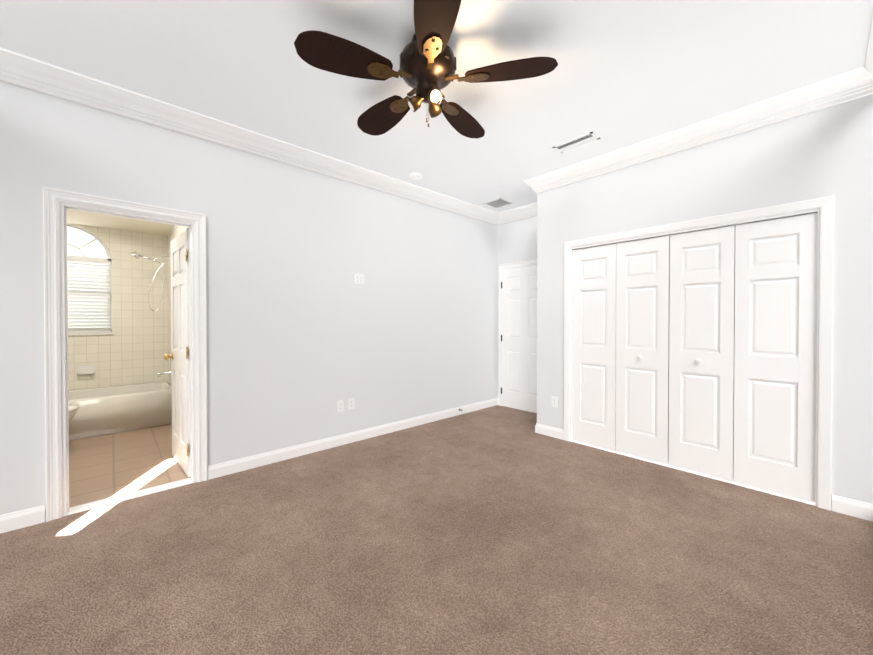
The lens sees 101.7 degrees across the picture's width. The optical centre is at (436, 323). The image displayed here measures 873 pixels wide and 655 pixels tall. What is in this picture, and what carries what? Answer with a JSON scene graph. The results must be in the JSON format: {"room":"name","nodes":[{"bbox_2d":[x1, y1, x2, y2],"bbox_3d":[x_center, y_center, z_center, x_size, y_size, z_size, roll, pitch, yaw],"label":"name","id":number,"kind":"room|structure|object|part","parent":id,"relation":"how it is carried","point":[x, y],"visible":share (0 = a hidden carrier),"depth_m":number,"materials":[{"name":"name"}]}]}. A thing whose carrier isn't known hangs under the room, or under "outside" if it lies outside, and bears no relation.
{"room":"empty bedroom","nodes":[
{"label":"empty bedroom","id":0,"kind":"room"},
{"bbox_2d":[67,223,167,390],"bbox_3d":[-4.328,-0.067,4.441,1.780,2.600,0.120,0,1,-42],"label":"wall","id":1,"kind":"structure","parent":0,"point":[132,349],"depth_m":4.65,"materials":[{"name":"tile"}]},
{"bbox_2d":[76,365,95,375],"bbox_3d":[-4.299,0.574,4.356,0.170,0.120,0.056,0,1,-42],"label":"soap dish","id":2,"kind":"object","parent":1,"relation":"attached to","point":[86,370],"visible":1,"depth_m":4.36,"materials":[{"name":"white ceramic"}]},
{"bbox_2d":[67,224,113,334],"bbox_3d":[-4.476,-0.533,4.288,0.860,1.345,0.140,0,1,-42],"label":"window","id":3,"kind":"structure","parent":1,"relation":"in","point":[100,241],"depth_m":4.44,"materials":[{"name":"white"}]},
{"bbox_2d":[67,257,110,332],"bbox_3d":[-4.454,-0.342,4.266,0.808,0.904,0.044,0,1,-42],"label":"window blind","id":4,"kind":"object","parent":3,"relation":"attached to","point":[96,269],"visible":0.31,"depth_m":4.40,"materials":[{"name":"white plastic"}]},
{"bbox_2d":[67,209,173,235],"bbox_3d":[-4.024,-1.284,4.099,1.540,0.160,0.780,0,1,-42],"label":"ceiling","id":5,"kind":"structure","parent":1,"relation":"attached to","point":[104,221],"depth_m":4.28,"materials":[{"name":"beige paint"}]},
{"bbox_2d":[69,424,190,507],"bbox_3d":[-3.338,1.292,3.373,1.540,0.100,2.810,0,1,-42],"label":"floor","id":6,"kind":"structure","parent":0,"point":[101,467],"depth_m":3.14,"materials":[{"name":"tile"}]},
{"bbox_2d":[69,404,78,420],"bbox_3d":[-3.808,0.856,3.285,0.717,0.775,0.480,0,1,-42],"label":"toilet","id":7,"kind":"object","parent":6,"relation":"on","point":[73,409],"visible":0.1,"depth_m":3.45,"materials":[{"name":"white ceramic"}]},
{"bbox_3d":[-3.728,0.824,3.358,0.499,0.037,0.390,0,1,-42],"label":"seat","id":8,"kind":"part","parent":7,"relation":"part of","materials":[{"name":"white ceramic"}]},
{"bbox_2d":[68,382,171,440],"bbox_3d":[-4.030,1.021,4.126,1.536,0.430,0.758,0,1,-42],"label":"bathtub","id":9,"kind":"object","parent":6,"relation":"on","point":[109,410],"visible":0.65,"depth_m":4.09,"materials":[{"name":"white ceramic"}]},
{"bbox_2d":[167,225,188,384],"bbox_3d":[-2.807,-0.063,4.011,0.120,2.600,2.810,0,1,-42],"label":"wall","id":10,"kind":"structure","parent":0,"point":[176,230],"depth_m":4.74,"materials":[{"name":"paint"}]},
{"bbox_2d":[130,252,170,310],"bbox_3d":[-3.612,-0.527,4.496,0.408,0.741,0.104,0,1,-42],"label":"shower","id":11,"kind":"object","parent":10,"relation":"attached to","point":[135,255],"visible":0.9,"depth_m":4.50,"materials":[{"name":"silver metal"}]},
{"bbox_2d":[157,371,170,376],"bbox_3d":[-3.518,0.649,4.593,0.152,0.066,0.060,0,1,-42],"label":"tub spout","id":12,"kind":"object","parent":10,"relation":"attached to","point":[159,374],"visible":0.85,"depth_m":4.57,"materials":[{"name":"silver metal"}]},
{"bbox_2d":[0,80,497,520],"bbox_3d":[-1.066,-0.185,3.618,5.520,2.850,0.120,0,1,-42],"label":"wall","id":13,"kind":"structure","parent":0,"point":[305,333],"depth_m":3.17,"materials":[{"name":"white paint"}]},
{"bbox_2d":[0,505,44,533],"bbox_3d":[-2.711,1.202,2.032,0.635,0.106,0.014,0,1,-42],"label":"baseboard","id":14,"kind":"structure","parent":13,"relation":"attached to","point":[11,521],"depth_m":2.18,"materials":[{"name":"white paint"}]},
{"bbox_2d":[43,187,207,521],"bbox_3d":[-2.190,0.195,2.577,0.870,2.110,0.141,0,1,-42],"label":"door frame","id":15,"kind":"structure","parent":13,"relation":"attached to","point":[52,197],"depth_m":2.34,"materials":[{"name":"white paint"}]},
{"bbox_2d":[171,228,190,476],"bbox_3d":[-2.231,0.233,3.097,0.698,2.000,0.045,1,1,45],"label":"bathroom door","id":16,"kind":"structure","parent":13,"relation":"in","point":[180,334],"depth_m":3.04,"materials":[{"name":"white paint"}]},
{"bbox_2d":[164,353,172,359],"bbox_3d":[-2.426,0.301,3.297,0.064,0.064,0.169,1,1,45],"label":"door knob","id":17,"kind":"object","parent":16,"relation":"attached to","point":[166,356],"depth_m":3.25,"materials":[{"name":"gold metal"}]},
{"bbox_3d":[-2.001,0.231,2.848,0.020,1.659,0.012,1,1,45],"label":"bathroom door hinges","id":18,"kind":"part","parent":16,"relation":"part of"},
{"bbox_2d":[0,48,499,224],"bbox_3d":[-0.991,-1.536,3.524,5.280,0.145,0.103,0,1,-42],"label":"crown molding","id":19,"kind":"structure","parent":13,"relation":"attached to","point":[18,69],"depth_m":2.74,"materials":[{"name":"white paint"}]},
{"bbox_2d":[337,400,343,411],"bbox_3d":[-0.978,0.840,3.621,0.070,0.115,0.008,0,1,-42],"label":"electrical outlet plate","id":20,"kind":"object","parent":13,"relation":"attached to","point":[340,405],"visible":1,"depth_m":3.62,"materials":[{"name":"white plastic"}]},
{"bbox_2d":[348,398,354,409],"bbox_3d":[-0.886,0.835,3.705,0.070,0.115,0.008,0,1,-42],"label":"electrical outlet plate","id":21,"kind":"object","parent":13,"relation":"attached to","point":[351,403],"visible":1,"depth_m":3.70,"materials":[{"name":"white plastic"}]},
{"bbox_2d":[208,398,498,479],"bbox_3d":[-0.439,1.183,4.090,3.735,0.106,0.050,0,1,-42],"label":"baseboard","id":22,"kind":"structure","parent":13,"relation":"attached to","point":[239,465],"depth_m":3.55,"materials":[{"name":"white paint"}]},
{"bbox_2d":[354,273,363,284],"bbox_3d":[-0.816,-0.471,3.758,0.116,0.115,0.008,0,1,-42],"label":"electrical outlet plate","id":23,"kind":"object","parent":13,"relation":"attached to","point":[358,279],"visible":1,"depth_m":3.75,"materials":[{"name":"white plastic"}]},
{"bbox_2d":[0,405,872,654],"bbox_3d":[0.188,1.302,2.264,5.280,0.100,3.590,0,1,-42],"label":"floor carpet","id":24,"kind":"object","parent":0,"point":[498,530],"visible":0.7,"depth_m":1.87,"materials":[{"name":"brown carpet"}]},
{"bbox_2d":[0,0,872,212],"bbox_3d":[0.188,-1.647,2.237,5.520,0.100,3.830,0,1,-42],"label":"ceiling","id":25,"kind":"structure","parent":0,"point":[624,73],"depth_m":2.19,"materials":[{"name":"white paint"}]},
{"bbox_2d":[409,173,421,179],"bbox_3d":[-0.226,-1.593,3.859,0.136,0.037,0.136,0,1,-42],"label":"smoke detector","id":26,"kind":"object","parent":25,"relation":"attached to","point":[415,176],"visible":0.98,"depth_m":3.82,"materials":[{"name":"white plastic"}]},
{"bbox_2d":[294,0,557,138],"bbox_3d":[-0.087,-1.342,2.046,1.332,0.507,1.284,0,1,-42],"label":"fan","id":27,"kind":"object","parent":25,"relation":"hanging from","point":[428,67],"visible":1,"depth_m":1.89,"materials":[{"name":"brown wood"}]},
{"bbox_3d":[-0.466,-1.356,1.823,0.472,0.047,0.266,0,1,-42],"label":"blade","id":28,"kind":"part","parent":27,"relation":"part of","materials":[{"name":"brown wood"}]},
{"bbox_3d":[-0.355,-1.360,2.342,0.202,0.047,0.485,0,1,-42],"label":"blade","id":29,"kind":"part","parent":27,"relation":"part of","materials":[{"name":"brown wood"}]},
{"bbox_3d":[-0.049,-1.429,2.002,0.316,0.332,0.324,0,1,-42],"label":"motor","id":30,"kind":"part","parent":27,"relation":"part of","materials":[{"name":"brown metal"}]},
{"bbox_3d":[-0.008,-1.234,1.928,0.060,0.056,0.055,0,1,-42],"label":"bulb","id":31,"kind":"part","parent":27,"relation":"part of","materials":[{"name":"white glass"}]},
{"bbox_3d":[-0.002,-1.353,1.551,0.360,0.047,0.428,0,1,-42],"label":"blade","id":32,"kind":"part","parent":27,"relation":"part of","materials":[{"name":"brown wood"}]},
{"bbox_3d":[0.171,-1.361,2.399,0.474,0.047,0.262,0,1,-42],"label":"blade","id":33,"kind":"part","parent":27,"relation":"part of","materials":[{"name":"brown wood"}]},
{"bbox_3d":[0.395,-1.356,1.909,0.356,0.047,0.431,0,1,-42],"label":"blade","id":34,"kind":"part","parent":27,"relation":"part of","materials":[{"name":"brown wood"}]},
{"bbox_2d":[483,198,513,208],"bbox_3d":[0.833,-1.615,4.775,0.300,0.010,0.300,0,1,-42],"label":"ceiling vent","id":35,"kind":"object","parent":25,"relation":"in","point":[498,203],"visible":1,"depth_m":4.76,"materials":[{"name":"silver metal"}]},
{"bbox_2d":[553,132,599,152],"bbox_3d":[1.236,-1.600,3.151,0.160,0.012,0.360,0,1,-42],"label":"ceiling vent","id":36,"kind":"object","parent":25,"relation":"in","point":[587,138],"visible":1,"depth_m":3.14,"materials":[{"name":"silver metal"}]},
{"bbox_2d":[497,216,536,397],"bbox_3d":[1.388,-0.197,4.937,0.120,2.850,1.250,0,1,-42],"label":"wall","id":37,"kind":"structure","parent":0,"point":[517,240],"depth_m":5.10,"materials":[{"name":"white paint"}]},
{"bbox_2d":[499,259,536,405],"bbox_3d":[1.252,0.176,4.978,0.030,2.105,0.940,0,1,-42],"label":"door frame","id":38,"kind":"structure","parent":37,"relation":"attached to","point":[517,264],"depth_m":5.29,"materials":[{"name":"white paint"}]},
{"bbox_2d":[500,202,536,224],"bbox_3d":[1.306,-1.548,4.850,0.103,0.145,1.010,0,1,-42],"label":"crown molding","id":39,"kind":"structure","parent":37,"relation":"attached to","point":[530,210],"depth_m":5.00,"materials":[{"name":"white paint"}]},
{"bbox_2d":[502,265,536,412],"bbox_3d":[1.241,0.211,4.969,0.035,2.010,0.780,0,1,-42],"label":"entry door","id":40,"kind":"structure","parent":37,"relation":"in","point":[519,338],"depth_m":5.02,"materials":[{"name":"white paint"}]},
{"bbox_2d":[537,191,546,424],"bbox_3d":[1.453,-0.190,4.230,0.740,2.850,0.120,0,1,-42],"label":"wall","id":41,"kind":"structure","parent":0,"point":[541,295],"depth_m":3.98,"materials":[{"name":"white paint"}]},
{"bbox_2d":[535,423,563,439],"bbox_3d":[1.506,1.182,4.159,0.734,0.106,0.344,0,1,-42],"label":"baseboard","id":42,"kind":"structure","parent":41,"relation":"attached to","point":[554,432],"depth_m":3.90,"materials":[{"name":"white paint"}]},
{"bbox_2d":[571,215,817,505],"bbox_3d":[2.390,-0.182,3.340,0.680,3.050,2.460,0,1,-42],"label":"closet interior","id":43,"kind":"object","parent":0,"point":[739,484],"depth_m":2.95,"materials":[{"name":"white paint"}]},
{"bbox_2d":[546,94,872,509],"bbox_3d":[2.095,-0.180,3.069,0.120,2.850,2.460,0,1,-42],"label":"wall","id":44,"kind":"structure","parent":0,"point":[824,152],"depth_m":2.52,"materials":[{"name":"white paint"}]},
{"bbox_2d":[552,396,557,407],"bbox_3d":[1.285,0.853,3.869,0.008,0.115,0.070,0,1,-42],"label":"outlet","id":45,"kind":"object","parent":44,"relation":"attached to","point":[554,401],"visible":1,"depth_m":3.86,"materials":[{"name":"white plastic"}]},
{"bbox_2d":[572,244,615,450],"bbox_3d":[1.588,0.229,3.590,0.030,2.000,0.434,0,1,-42],"label":"bifold door","id":46,"kind":"structure","parent":44,"relation":"in","point":[594,354],"depth_m":3.57,"materials":[{"name":"white paint"}]},
{"bbox_2d":[616,235,669,464],"bbox_3d":[1.871,0.232,3.254,0.067,2.000,0.434,0,1,-42],"label":"bifold door","id":47,"kind":"structure","parent":44,"relation":"in","point":[642,337],"depth_m":3.24,"materials":[{"name":"white paint"}]},
{"bbox_2d":[524,68,867,193],"bbox_3d":[1.861,-1.533,3.149,0.103,0.145,2.453,0,1,-42],"label":"crown molding","id":48,"kind":"structure","parent":44,"relation":"attached to","point":[844,87],"depth_m":2.77,"materials":[{"name":"white paint"}]},
{"bbox_2d":[564,196,833,510],"bbox_3d":[2.051,0.224,3.121,0.120,2.041,1.782,0,1,-42],"label":"door frame","id":49,"kind":"structure","parent":44,"relation":"attached to","point":[778,216],"depth_m":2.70,"materials":[{"name":"white paint"}]},
{"bbox_2d":[669,225,734,481],"bbox_3d":[2.169,0.234,2.929,0.067,2.000,0.434,0,1,-42],"label":"bifold door","id":50,"kind":"structure","parent":44,"relation":"in","point":[701,346],"depth_m":2.92,"materials":[{"name":"white paint"}]},
{"bbox_2d":[733,213,816,502],"bbox_3d":[2.479,0.237,2.618,0.030,2.000,0.434,0,1,-42],"label":"bifold door","id":51,"kind":"structure","parent":44,"relation":"in","point":[775,348],"depth_m":2.59,"materials":[{"name":"white paint"}]},
{"bbox_2d":[860,17,872,94],"bbox_3d":[1.093,-1.511,0.702,4.540,0.145,0.103,0,1,-42],"label":"crown molding","id":52,"kind":"structure","parent":44,"relation":"attached to","point":[866,72],"depth_m":2.21,"materials":[{"name":"white paint"}]}
]}

